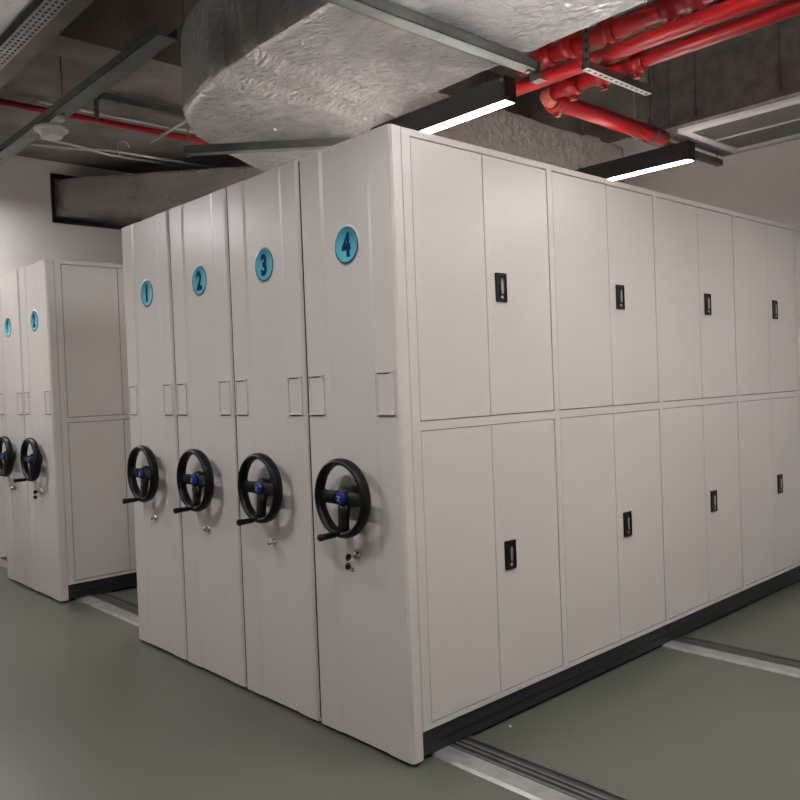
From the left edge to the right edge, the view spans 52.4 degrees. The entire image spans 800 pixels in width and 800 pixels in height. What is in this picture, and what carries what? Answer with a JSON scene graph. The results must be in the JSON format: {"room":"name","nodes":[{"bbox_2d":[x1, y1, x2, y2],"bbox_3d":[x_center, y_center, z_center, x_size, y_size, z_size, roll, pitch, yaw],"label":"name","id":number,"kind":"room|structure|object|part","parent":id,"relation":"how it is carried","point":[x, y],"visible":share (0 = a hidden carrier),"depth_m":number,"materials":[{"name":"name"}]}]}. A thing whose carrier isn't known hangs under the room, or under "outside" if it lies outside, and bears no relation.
{"room":"archive storage room","nodes":[
{"label":"archive storage room","id":0,"kind":"room"},
{"bbox_2d":[0,155,132,556],"bbox_3d":[-4.083,-0.800,7.135,10.350,4.500,0.200,-3,1,-43],"label":"wall","id":1,"kind":"structure","parent":0,"point":[28,234],"depth_m":7.64,"materials":[{"name":"white paint"}]},
{"bbox_2d":[50,166,264,229],"bbox_3d":[-1.685,-1.988,7.851,3.363,0.474,0.804,-2,1,8],"label":"air duct","id":2,"kind":"object","parent":1,"relation":"attached to","point":[116,201],"visible":0.41,"depth_m":7.59,"materials":[{"name":"metal"}]},
{"bbox_2d":[0,0,724,173],"bbox_3d":[-0.597,-2.655,3.237,10.350,0.910,10.700,-3,1,-43],"label":"ceiling","id":3,"kind":"structure","parent":0,"point":[86,35],"depth_m":6.14,"materials":[{"name":"concrete"}]},
{"bbox_2d":[0,0,31,34],"bbox_3d":[-1.733,-1.919,3.335,0.567,0.316,3.400,-3,1,-43],"label":"air duct","id":4,"kind":"object","parent":3,"relation":"hanging from","point":[9,9],"visible":1,"depth_m":3.71,"materials":[{"name":"metal"}]},
{"bbox_2d":[0,0,71,69],"bbox_3d":[-2.765,-2.006,5.077,0.100,0.292,4.600,-3,1,-43],"label":"cable tray","id":5,"kind":"object","parent":3,"relation":"hanging from","point":[39,13],"visible":0.99,"depth_m":4.10,"materials":[{"name":"metal"}]},
{"bbox_2d":[0,25,177,165],"bbox_3d":[-2.564,-2.061,5.705,0.115,0.402,3.970,-3,1,-43],"label":"channel","id":6,"kind":"object","parent":3,"relation":"hanging from","point":[151,43],"visible":0.86,"depth_m":4.89,"materials":[{"name":"grey metal"}]},
{"bbox_2d":[33,115,68,140],"bbox_3d":[-2.339,-1.825,5.482,0.224,0.112,0.282,-3,1,-43],"label":"ceiling detector","id":7,"kind":"object","parent":6,"relation":"attached to","point":[51,131],"visible":1,"depth_m":5.44,"materials":[{"name":"grey plastic"}]},
{"bbox_3d":[-2.216,-2.067,5.326,0.019,0.402,0.022,-3,1,-43],"label":"threaded rod","id":8,"kind":"part","parent":6,"relation":"part of","materials":[{"name":"metal"}]},
{"bbox_2d":[94,97,98,121],"bbox_3d":[-2.189,-2.149,5.881,0.033,0.260,0.040,-3,1,-43],"label":"post","id":9,"kind":"object","parent":3,"relation":"hanging from","point":[96,103],"visible":0.64,"depth_m":5.88,"materials":[{"name":"metal"}]},
{"bbox_2d":[0,98,208,143],"bbox_3d":[-1.226,-2.266,7.469,4.680,0.048,0.047,-3,1,-42],"label":"pipe","id":10,"kind":"object","parent":3,"relation":"hanging from","point":[4,102],"visible":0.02,"depth_m":6.46,"materials":[{"name":"metal"}]},
{"bbox_2d":[149,119,186,142],"bbox_3d":[-1.796,-2.165,6.475,0.023,0.024,0.900,-3,1,-41],"label":"rod","id":11,"kind":"object","parent":10,"relation":"attached to","point":[184,121],"visible":0.66,"depth_m":6.54,"materials":[{"name":"silver metal"}]},
{"bbox_2d":[37,99,192,132],"bbox_3d":[-1.343,-2.255,7.123,3.520,0.024,0.023,-3,1,-42],"label":"conduit","id":12,"kind":"object","parent":3,"relation":"attached to","point":[38,100],"visible":0.34,"depth_m":6.38,"materials":[{"name":"silver metal"}]},
{"bbox_2d":[30,143,199,169],"bbox_3d":[-2.040,-2.253,7.877,2.922,0.022,0.108,-3,1,-41],"label":"conduit","id":13,"kind":"object","parent":3,"relation":"attached to","point":[35,144],"visible":0.65,"depth_m":7.39,"materials":[{"name":"silver metal"}]},
{"bbox_2d":[117,140,129,157],"bbox_3d":[-2.386,-2.163,7.019,0.118,0.152,0.012,-3,1,-43],"label":"wire loop","id":14,"kind":"object","parent":3,"relation":"hanging from","point":[122,140],"visible":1,"depth_m":7.00,"materials":[{"name":"silver metal"}]},
{"bbox_2d":[39,137,217,167],"bbox_3d":[-1.980,-2.254,7.814,2.922,0.022,0.101,-3,1,-43],"label":"conduit","id":15,"kind":"object","parent":3,"relation":"attached to","point":[61,142],"visible":0.6,"depth_m":7.35,"materials":[{"name":"silver metal"}]},
{"bbox_2d":[98,93,185,118],"bbox_3d":[-1.133,-2.293,6.923,2.880,0.092,0.072,-3,1,-42],"label":"channel","id":16,"kind":"object","parent":3,"relation":"hanging from","point":[119,100],"visible":0.35,"depth_m":6.15,"materials":[{"name":"grey metal"}]},
{"bbox_2d":[181,0,350,156],"bbox_3d":[-0.808,-2.198,4.802,0.990,1.467,0.060,-2,1,2],"label":"rail","id":17,"kind":"object","parent":3,"relation":"hanging from","point":[306,144],"visible":0.78,"depth_m":4.79,"materials":[{"name":"grey metal"}]},
{"bbox_3d":[-1.282,-2.180,4.822,0.022,1.467,0.019,-2,1,2],"label":"threaded rod","id":18,"kind":"part","parent":17,"relation":"part of","materials":[{"name":"metal"}]},
{"bbox_2d":[324,0,546,84],"bbox_3d":[0.159,-2.196,3.341,1.285,1.489,0.070,-3,1,-43],"label":"support beam","id":19,"kind":"structure","parent":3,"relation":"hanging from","point":[385,11],"depth_m":3.32,"materials":[{"name":"grey metal"}]},
{"bbox_2d":[181,0,648,171],"bbox_3d":[0.705,-1.787,3.145,1.574,0.560,5.823,-3,1,-43],"label":"air duct","id":20,"kind":"object","parent":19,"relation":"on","point":[253,70],"visible":0.85,"depth_m":3.72,"materials":[{"name":"metal"}]},
{"bbox_2d":[371,70,515,133],"bbox_3d":[0.178,-2.210,4.350,0.085,1.500,1.000,-3,1,-43],"label":"lamp","id":21,"kind":"object","parent":3,"relation":"hanging from","point":[498,93],"visible":0.72,"depth_m":4.19,"materials":[{"name":"black metal"}]},
{"bbox_2d":[420,100,512,133],"bbox_3d":[0.206,-1.466,4.364,0.072,0.006,0.986,-3,1,-43],"label":"diffuser","id":22,"kind":"object","parent":21,"relation":"attached to","point":[485,107],"depth_m":4.20,"materials":[{"name":"white plastic"}]},
{"bbox_2d":[582,27,589,72],"bbox_3d":[0.950,-2.341,4.179,0.039,1.290,0.040,-3,1,-43],"label":"post","id":23,"kind":"object","parent":3,"relation":"hanging from","point":[585,32],"visible":0.64,"depth_m":4.18,"materials":[{"name":"metal"}]},
{"bbox_2d":[581,60,651,95],"bbox_3d":[1.174,-1.727,4.376,0.620,0.041,0.045,-3,1,-43],"label":"rail","id":24,"kind":"object","parent":23,"relation":"hanging from","point":[593,68],"visible":1,"depth_m":4.34,"materials":[{"name":"metal"}]},
{"bbox_2d":[516,0,779,96],"bbox_3d":[1.460,-1.800,3.811,0.084,0.084,2.380,-3,1,-43],"label":"pipe","id":25,"kind":"object","parent":24,"relation":"on","point":[725,10],"visible":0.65,"depth_m":4.01,"materials":[{"name":"red metal"}]},
{"bbox_2d":[540,0,799,107],"bbox_3d":[1.636,-1.812,3.986,0.153,0.168,2.399,-3,1,-43],"label":"pipe","id":26,"kind":"object","parent":24,"relation":"on","point":[636,64],"visible":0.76,"depth_m":4.17,"materials":[{"name":"red metal"}]},
{"bbox_2d":[544,2,668,144],"bbox_3d":[1.367,-2.375,5.310,1.280,1.284,0.148,-3,1,-43],"label":"pipe","id":27,"kind":"object","parent":3,"relation":"hanging from","point":[580,109],"visible":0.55,"depth_m":5.26,"materials":[{"name":"red metal"}]},
{"bbox_2d":[515,0,716,75],"bbox_3d":[1.609,-2.500,4.109,0.146,1.019,2.600,-3,1,-43],"label":"pipe","id":28,"kind":"object","parent":3,"relation":"hanging from","point":[609,31],"visible":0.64,"depth_m":4.52,"materials":[{"name":"red metal"}]},
{"bbox_2d":[574,61,694,180],"bbox_3d":[1.509,-2.284,5.575,0.085,1.500,1.000,-3,1,-43],"label":"lamp","id":29,"kind":"object","parent":3,"relation":"hanging from","point":[671,155],"visible":0.71,"depth_m":5.43,"materials":[{"name":"black metal"}]},
{"bbox_2d":[609,159,691,179],"bbox_3d":[1.537,-1.539,5.589,0.072,0.006,0.986,-3,1,-43],"label":"diffuser","id":30,"kind":"object","parent":29,"relation":"attached to","point":[666,163],"depth_m":5.43,"materials":[{"name":"white plastic"}]},
{"bbox_2d":[628,8,722,166],"bbox_3d":[2.132,-2.485,6.268,1.350,1.172,0.050,-3,1,-43],"label":"rail","id":31,"kind":"object","parent":3,"relation":"hanging from","point":[700,156],"visible":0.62,"depth_m":6.47,"materials":[{"name":"grey metal"}]},
{"bbox_3d":[1.673,-2.459,5.845,0.022,1.172,0.019,-3,1,-43],"label":"threaded rod","id":32,"kind":"part","parent":31,"relation":"part of","materials":[{"name":"metal"}]},
{"bbox_2d":[648,0,799,156],"bbox_3d":[2.951,-2.348,5.530,1.115,0.780,2.280,-3,1,-43],"label":"duct plenum","id":33,"kind":"object","parent":31,"relation":"on","point":[739,94],"visible":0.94,"depth_m":5.61,"materials":[{"name":"metal"}]},
{"bbox_2d":[678,96,799,152],"bbox_3d":[2.735,-1.968,5.740,0.880,0.030,1.190,-3,1,-43],"label":"grille","id":34,"kind":"object","parent":33,"relation":"attached to","point":[776,121],"depth_m":5.83,"materials":[{"name":"grey metal"}]},
{"bbox_2d":[695,103,799,147],"bbox_3d":[2.735,-1.967,5.740,0.740,0.008,1.050,-3,1,-43],"label":"grille","id":35,"kind":"object","parent":33,"relation":"attached to","point":[782,123],"depth_m":5.90,"materials":[{"name":"grey metal"}]},
{"bbox_2d":[0,557,799,799],"bbox_3d":[-0.440,1.486,3.315,10.350,0.200,10.700,-3,1,-43],"label":"floor","id":36,"kind":"structure","parent":0,"point":[91,709],"depth_m":3.38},
{"bbox_2d":[0,556,633,799],"bbox_3d":[-1.370,1.384,4.907,0.215,0.012,6.600,-3,1,-43],"label":"floor track","id":37,"kind":"object","parent":36,"relation":"on","point":[532,779],"visible":0.25,"depth_m":2.99,"materials":[{"name":"metal"}]},
{"bbox_2d":[0,270,32,587],"bbox_3d":[-1.381,0.135,7.744,4.740,2.374,0.581,-3,1,-43],"label":"tall cabinet","id":38,"kind":"object","parent":37,"relation":"on","point":[12,416],"visible":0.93,"depth_m":6.22,"materials":[{"name":"white metal"}]},
{"bbox_3d":[-2.854,0.025,6.098,0.010,0.170,0.108,-3,1,-43],"label":"card frame","id":39,"kind":"part","parent":38,"relation":"part of","materials":[{"name":"white metal"}]},
{"bbox_2d":[13,259,136,600],"bbox_3d":[-0.983,0.128,7.311,4.741,2.374,0.594,-3,1,-43],"label":"tall cabinet","id":40,"kind":"object","parent":37,"relation":"on","point":[75,451],"visible":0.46,"depth_m":5.80,"materials":[{"name":"white metal"}]},
{"bbox_3d":[-2.668,0.565,5.756,0.122,0.029,0.029,-3,1,-43],"label":"crank handle","id":41,"kind":"part","parent":40,"relation":"part of","materials":[{"name":"black plastic"}]},
{"bbox_3d":[-2.750,0.023,5.985,0.010,0.170,0.108,-3,1,-43],"label":"card frame","id":42,"kind":"part","parent":40,"relation":"part of","materials":[{"name":"white metal"}]},
{"bbox_3d":[-2.571,0.216,5.849,0.055,2.374,0.570,-3,1,-43],"label":"panel","id":43,"kind":"part","parent":40,"relation":"part of","materials":[{"name":"white metal"}]},
{"bbox_3d":[-2.460,0.018,5.669,0.010,0.170,0.108,-3,1,-43],"label":"card frame","id":44,"kind":"part","parent":40,"relation":"part of","materials":[{"name":"white metal"}]},
{"bbox_3d":[-2.203,-0.421,5.825,0.401,1.068,0.018,-3,1,-43],"label":"door","id":45,"kind":"part","parent":40,"relation":"part of","materials":[{"name":"white metal"}]},
{"bbox_3d":[-0.714,0.068,7.194,4.498,2.268,0.031,-3,1,-43],"label":"frame","id":46,"kind":"part","parent":40,"relation":"part of","materials":[{"name":"white metal"}]},
{"bbox_3d":[-2.160,0.706,5.846,0.401,1.106,0.018,-3,1,-43],"label":"door","id":47,"kind":"part","parent":40,"relation":"part of","materials":[{"name":"white metal"}]},
{"bbox_3d":[-1.897,-0.438,6.107,0.425,1.068,0.018,-3,1,-43],"label":"door","id":48,"kind":"part","parent":40,"relation":"part of","materials":[{"name":"white metal"}]},
{"bbox_3d":[-1.854,0.690,6.128,0.425,1.106,0.018,-3,1,-43],"label":"door","id":49,"kind":"part","parent":40,"relation":"part of","materials":[{"name":"white metal"}]},
{"bbox_2d":[121,211,187,659],"bbox_3d":[0.234,0.107,5.981,4.740,2.374,0.577,-3,1,-43],"label":"tall cabinet","id":50,"kind":"object","parent":37,"relation":"on","point":[153,459],"visible":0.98,"depth_m":4.46,"materials":[{"name":"white metal"}]},
{"bbox_3d":[-1.449,0.544,4.423,0.122,0.029,0.029,-3,1,-43],"label":"crank handle","id":51,"kind":"part","parent":50,"relation":"part of","materials":[{"name":"black plastic"}]},
{"bbox_3d":[-1.530,0.002,4.652,0.010,0.170,0.108,-3,1,-43],"label":"card frame","id":52,"kind":"part","parent":50,"relation":"part of","materials":[{"name":"white metal"}]},
{"bbox_3d":[-1.240,-0.003,4.336,0.010,0.170,0.108,-3,1,-43],"label":"card frame","id":53,"kind":"part","parent":50,"relation":"part of","materials":[{"name":"white metal"}]},
{"bbox_2d":[168,188,247,686],"bbox_3d":[0.627,0.101,5.553,4.740,2.374,0.581,-3,1,-43],"label":"tall cabinet","id":54,"kind":"object","parent":37,"relation":"on","point":[207,468],"visible":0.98,"depth_m":4.04,"materials":[{"name":"white metal"}]},
{"bbox_3d":[-1.136,-0.005,4.223,0.010,0.170,0.108,-3,1,-43],"label":"card frame","id":55,"kind":"part","parent":54,"relation":"part of","materials":[{"name":"white metal"}]},
{"bbox_3d":[-1.054,0.537,3.994,0.122,0.029,0.029,-3,1,-43],"label":"crank handle","id":56,"kind":"part","parent":54,"relation":"part of","materials":[{"name":"black plastic"}]},
{"bbox_3d":[-0.846,-0.010,3.907,0.010,0.170,0.108,-3,1,-43],"label":"card frame","id":57,"kind":"part","parent":54,"relation":"part of","materials":[{"name":"white metal"}]},
{"bbox_2d":[226,160,321,720],"bbox_3d":[1.021,0.094,5.124,4.740,2.374,0.581,-3,1,-43],"label":"tall cabinet","id":58,"kind":"object","parent":37,"relation":"on","point":[275,522],"visible":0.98,"depth_m":3.61,"materials":[{"name":"white metal"}]},
{"bbox_3d":[-0.742,-0.012,3.794,0.010,0.170,0.108,-3,1,-43],"label":"card frame","id":59,"kind":"part","parent":58,"relation":"part of","materials":[{"name":"white"}]},
{"bbox_3d":[-0.660,0.530,3.565,0.122,0.029,0.029,-3,1,-43],"label":"crank handle","id":60,"kind":"part","parent":58,"relation":"part of","materials":[{"name":"black plastic"}]},
{"bbox_3d":[-0.451,-0.017,3.478,0.010,0.170,0.108,-3,1,-43],"label":"card frame","id":61,"kind":"part","parent":58,"relation":"part of","materials":[{"name":"white"}]},
{"bbox_2d":[298,124,799,764],"bbox_3d":[1.420,0.087,4.691,4.741,2.374,0.594,-3,1,-43],"label":"tall cabinet","id":62,"kind":"object","parent":37,"relation":"on","point":[554,411],"visible":1,"depth_m":3.47,"materials":[{"name":"white metal"}]},
{"bbox_3d":[-0.347,-0.019,3.365,0.010,0.170,0.108,-3,1,-43],"label":"card frame","id":63,"kind":"part","parent":62,"relation":"part of","materials":[{"name":"white"}]},
{"bbox_3d":[-0.266,0.523,3.136,0.122,0.029,0.029,-3,1,-43],"label":"crank handle","id":64,"kind":"part","parent":62,"relation":"part of","materials":[{"name":"black plastic"}]},
{"bbox_3d":[-0.169,0.174,3.229,0.055,2.374,0.570,-3,1,-43],"label":"panel","id":65,"kind":"part","parent":62,"relation":"part of","materials":[{"name":"white metal"}]},
{"bbox_3d":[-0.057,-0.024,3.050,0.010,0.170,0.108,-3,1,-43],"label":"card frame","id":66,"kind":"part","parent":62,"relation":"part of","materials":[{"name":"white"}]},
{"bbox_3d":[0.200,-0.462,3.205,0.401,1.068,0.018,-3,1,-43],"label":"door","id":67,"kind":"part","parent":62,"relation":"part of","materials":[{"name":"white metal"}]},
{"bbox_3d":[0.242,0.665,3.227,0.401,1.106,0.018,-3,1,-43],"label":"door","id":68,"kind":"part","parent":62,"relation":"part of","materials":[{"name":"white metal"}]},
{"bbox_3d":[0.422,-0.470,3.394,0.068,0.120,0.010,-3,1,-43],"label":"lock plate","id":69,"kind":"part","parent":62,"relation":"part of","materials":[{"name":"black plastic"}]},
{"bbox_3d":[0.425,-0.463,3.391,0.019,0.085,0.007,-3,1,-43],"label":"lock lever","id":70,"kind":"part","parent":62,"relation":"part of","materials":[{"name":"silver metal"}]},
{"bbox_3d":[0.464,0.649,3.415,0.068,0.120,0.010,-3,1,-43],"label":"lock plate","id":71,"kind":"part","parent":62,"relation":"part of","materials":[{"name":"black plastic"}]},
{"bbox_3d":[0.468,0.656,3.412,0.019,0.085,0.007,-3,1,-43],"label":"lock lever","id":72,"kind":"part","parent":62,"relation":"part of","materials":[{"name":"silver metal"}]},
{"bbox_3d":[0.506,-0.479,3.487,0.425,1.068,0.018,-3,1,-43],"label":"door","id":73,"kind":"part","parent":62,"relation":"part of","materials":[{"name":"white metal"}]},
{"bbox_3d":[0.548,0.648,3.509,0.425,1.106,0.018,-3,1,-43],"label":"door","id":74,"kind":"part","parent":62,"relation":"part of","materials":[{"name":"white metal"}]},
{"bbox_3d":[0.851,-0.498,3.805,0.429,1.068,0.018,-3,1,-43],"label":"door","id":75,"kind":"part","parent":62,"relation":"part of","materials":[{"name":"white metal"}]},
{"bbox_3d":[0.894,0.629,3.826,0.429,1.106,0.018,-3,1,-43],"label":"door","id":76,"kind":"part","parent":62,"relation":"part of","materials":[{"name":"white metal"}]},
{"bbox_3d":[1.083,-0.506,4.003,0.068,0.120,0.010,-3,1,-43],"label":"lock plate","id":77,"kind":"part","parent":62,"relation":"part of","materials":[{"name":"black plastic"}]},
{"bbox_3d":[1.087,-0.500,4.000,0.019,0.085,0.007,-3,1,-43],"label":"lock lever","id":78,"kind":"part","parent":62,"relation":"part of","materials":[{"name":"silver metal"}]},
{"bbox_3d":[1.126,0.613,4.024,0.068,0.120,0.010,-3,1,-43],"label":"lock plate","id":79,"kind":"part","parent":62,"relation":"part of","materials":[{"name":"black plastic"}]},
{"bbox_3d":[1.129,0.619,4.021,0.019,0.085,0.007,-3,1,-43],"label":"lock lever","id":80,"kind":"part","parent":62,"relation":"part of","materials":[{"name":"silver metal"}]},
{"bbox_3d":[1.167,-0.516,4.096,0.425,1.068,0.018,-3,1,-43],"label":"door","id":81,"kind":"part","parent":62,"relation":"part of","materials":[{"name":"white metal"}]},
{"bbox_3d":[1.210,0.611,4.117,0.425,1.106,0.018,-3,1,-43],"label":"door","id":82,"kind":"part","parent":62,"relation":"part of","materials":[{"name":"white metal"}]},
{"bbox_3d":[1.512,-0.535,4.414,0.429,1.068,0.018,-3,1,-43],"label":"door","id":83,"kind":"part","parent":62,"relation":"part of","materials":[{"name":"white metal"}]},
{"bbox_3d":[1.555,0.592,4.435,0.429,1.106,0.018,-3,1,-43],"label":"door","id":84,"kind":"part","parent":62,"relation":"part of","materials":[{"name":"white metal"}]},
{"bbox_3d":[1.745,-0.543,4.612,0.068,0.120,0.010,-3,1,-43],"label":"lock plate","id":85,"kind":"part","parent":62,"relation":"part of","materials":[{"name":"black plastic"}]},
{"bbox_3d":[1.748,-0.536,4.609,0.019,0.085,0.007,-3,1,-43],"label":"lock lever","id":86,"kind":"part","parent":62,"relation":"part of","materials":[{"name":"silver metal"}]},
{"bbox_3d":[1.787,0.576,4.633,0.068,0.120,0.010,-3,1,-43],"label":"lock plate","id":87,"kind":"part","parent":62,"relation":"part of","materials":[{"name":"black plastic"}]},
{"bbox_3d":[1.791,0.583,4.630,0.019,0.085,0.007,-3,1,-43],"label":"lock lever","id":88,"kind":"part","parent":62,"relation":"part of","materials":[{"name":"silver metal"}]},
{"bbox_3d":[1.829,-0.552,4.705,0.425,1.068,0.018,-3,1,-43],"label":"door","id":89,"kind":"part","parent":62,"relation":"part of","materials":[{"name":"white metal"}]},
{"bbox_3d":[1.872,0.575,4.727,0.425,1.106,0.018,-3,1,-43],"label":"door","id":90,"kind":"part","parent":62,"relation":"part of","materials":[{"name":"white metal"}]},
{"bbox_3d":[2.174,-0.571,5.023,0.429,1.068,0.018,-3,1,-43],"label":"door","id":91,"kind":"part","parent":62,"relation":"part of","materials":[{"name":"white metal"}]},
{"bbox_3d":[2.217,0.556,5.044,0.429,1.106,0.018,-3,1,-43],"label":"door","id":92,"kind":"part","parent":62,"relation":"part of","materials":[{"name":"white metal"}]},
{"bbox_3d":[2.406,-0.580,5.221,0.068,0.120,0.010,-3,1,-43],"label":"lock plate","id":93,"kind":"part","parent":62,"relation":"part of","materials":[{"name":"black plastic"}]},
{"bbox_3d":[2.449,0.539,5.242,0.068,0.120,0.010,-3,1,-43],"label":"lock plate","id":94,"kind":"part","parent":62,"relation":"part of","materials":[{"name":"black plastic"}]},
{"bbox_3d":[2.490,-0.589,5.314,0.425,1.068,0.018,-3,1,-43],"label":"door","id":95,"kind":"part","parent":62,"relation":"part of","materials":[{"name":"white metal"}]},
{"bbox_3d":[2.533,0.538,5.336,0.425,1.106,0.018,-3,1,-43],"label":"door","id":96,"kind":"part","parent":62,"relation":"part of","materials":[{"name":"white metal"}]},
{"bbox_3d":[2.836,-0.608,5.632,0.429,1.068,0.018,-3,1,-43],"label":"door","id":97,"kind":"part","parent":62,"relation":"part of","materials":[{"name":"white metal"}]},
{"bbox_2d":[660,635,799,677],"bbox_3d":[-0.113,1.315,6.064,0.215,0.012,6.600,-3,1,-43],"label":"floor track","id":98,"kind":"object","parent":36,"relation":"on","point":[770,662],"visible":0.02,"depth_m":4.08,"materials":[{"name":"metal"}]},
{"bbox_2d":[375,92,623,182],"bbox_3d":[0.788,-1.869,6.265,2.620,0.558,0.572,-3,1,-43],"label":"air duct","id":99,"kind":"object","parent":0,"point":[500,130],"visible":0.3,"depth_m":6.04,"materials":[{"name":"metal"}]},
{"bbox_2d":[609,138,799,227],"bbox_3d":[3.205,-0.968,6.707,0.200,4.300,10.300,-3,1,-43],"label":"wall","id":100,"kind":"structure","parent":0,"point":[764,183],"depth_m":6.86,"materials":[{"name":"white paint"}]}
]}

